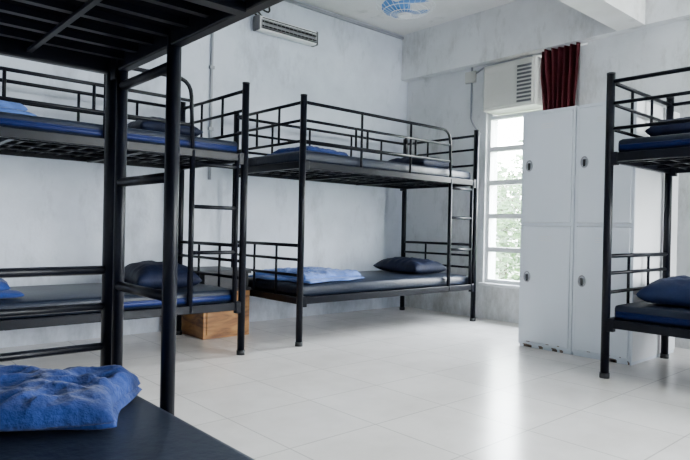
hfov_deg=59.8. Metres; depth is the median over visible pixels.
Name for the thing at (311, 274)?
blanket
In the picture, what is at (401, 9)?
ceiling fan
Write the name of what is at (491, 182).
window
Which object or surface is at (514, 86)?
air conditioner
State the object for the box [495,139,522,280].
tree
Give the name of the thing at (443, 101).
wall
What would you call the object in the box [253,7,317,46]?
wall heater
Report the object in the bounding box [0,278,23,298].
blanket
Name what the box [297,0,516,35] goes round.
ceiling
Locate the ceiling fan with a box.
[376,0,435,19]
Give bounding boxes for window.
[485,104,578,284]
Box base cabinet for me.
[181,266,250,339]
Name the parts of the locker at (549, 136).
door, door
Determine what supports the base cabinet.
on the floor
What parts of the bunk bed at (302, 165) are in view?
mattress, mattress, board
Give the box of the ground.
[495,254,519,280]
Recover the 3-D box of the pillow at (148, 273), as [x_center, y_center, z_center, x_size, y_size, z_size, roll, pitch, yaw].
[-1.225,0.284,3.924,0.400,0.165,0.600,1,0,-32]
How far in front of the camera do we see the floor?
3.08 m
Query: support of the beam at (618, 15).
attached to the wall at (443, 101)
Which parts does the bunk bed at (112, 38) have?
board, mattress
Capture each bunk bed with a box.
[0,0,283,459]
[0,66,249,354]
[231,94,478,346]
[599,66,689,378]
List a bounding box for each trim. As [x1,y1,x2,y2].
[284,0,403,39]
[479,282,518,288]
[575,53,579,103]
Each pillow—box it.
[124,260,201,288]
[127,116,202,135]
[373,257,446,273]
[389,156,452,168]
[635,275,689,306]
[645,117,689,135]
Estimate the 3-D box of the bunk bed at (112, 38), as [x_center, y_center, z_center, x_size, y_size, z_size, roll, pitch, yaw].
[-0.310,-0.054,0.627,0.935,1.751,2.055,1,0,-42]
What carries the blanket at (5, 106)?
on the bunk bed at (23, 135)
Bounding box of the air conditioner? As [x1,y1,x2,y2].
[483,56,542,115]
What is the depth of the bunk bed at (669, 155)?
3.42 m
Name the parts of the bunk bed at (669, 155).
board, mattress, mattress, board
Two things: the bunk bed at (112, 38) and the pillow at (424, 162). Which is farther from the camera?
the pillow at (424, 162)
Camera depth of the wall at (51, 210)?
5.15 m
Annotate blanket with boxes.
[0,100,36,115]
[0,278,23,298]
[0,364,141,431]
[248,266,363,282]
[266,146,347,155]
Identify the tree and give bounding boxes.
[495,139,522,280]
[496,132,521,278]
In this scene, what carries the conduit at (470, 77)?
attached to the wall at (443, 101)
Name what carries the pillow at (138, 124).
on the bunk bed at (23, 135)
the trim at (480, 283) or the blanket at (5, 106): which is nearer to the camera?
the blanket at (5, 106)
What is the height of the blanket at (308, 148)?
0.079 m
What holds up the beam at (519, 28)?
attached to the wall at (443, 101)
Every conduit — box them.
[207,33,214,179]
[465,55,532,134]
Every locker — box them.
[518,106,576,354]
[572,97,679,365]
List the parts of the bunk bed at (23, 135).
board, mattress, board, mattress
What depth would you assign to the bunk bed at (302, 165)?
4.80 m
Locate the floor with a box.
[0,306,689,459]
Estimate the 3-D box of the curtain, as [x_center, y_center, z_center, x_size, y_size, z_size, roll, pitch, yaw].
[1.828,-1.145,5.055,0.088,0.801,0.395,1,0,-42]
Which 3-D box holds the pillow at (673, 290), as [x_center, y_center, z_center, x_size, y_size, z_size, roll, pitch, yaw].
[2.030,0.351,3.517,0.600,0.170,0.420,1,0,-45]
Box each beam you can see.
[401,0,689,81]
[559,0,645,30]
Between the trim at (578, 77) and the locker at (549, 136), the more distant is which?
the trim at (578, 77)
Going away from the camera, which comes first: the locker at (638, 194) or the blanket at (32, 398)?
the blanket at (32, 398)
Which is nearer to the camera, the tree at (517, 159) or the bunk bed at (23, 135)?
the bunk bed at (23, 135)
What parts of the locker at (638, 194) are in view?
door, door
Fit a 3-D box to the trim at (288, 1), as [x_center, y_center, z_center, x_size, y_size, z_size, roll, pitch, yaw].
[-1.361,-2.073,4.620,5.300,0.025,0.022,1,0,-42]
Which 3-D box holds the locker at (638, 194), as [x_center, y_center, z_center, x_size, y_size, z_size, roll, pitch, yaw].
[1.945,0.011,4.147,0.738,1.690,0.395,1,0,-42]
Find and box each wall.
[0,0,407,347]
[404,19,689,348]
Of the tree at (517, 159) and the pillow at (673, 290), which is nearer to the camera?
the pillow at (673, 290)
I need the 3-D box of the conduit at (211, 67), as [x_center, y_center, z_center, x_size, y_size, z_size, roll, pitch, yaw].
[-0.989,-1.228,4.947,0.531,1.640,0.059,1,0,-42]
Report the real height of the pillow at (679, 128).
0.148 m
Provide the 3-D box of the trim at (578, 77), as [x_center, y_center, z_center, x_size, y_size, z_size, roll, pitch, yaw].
[1.902,-1.302,5.168,0.040,0.473,0.310,1,0,-42]
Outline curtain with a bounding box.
[541,42,587,109]

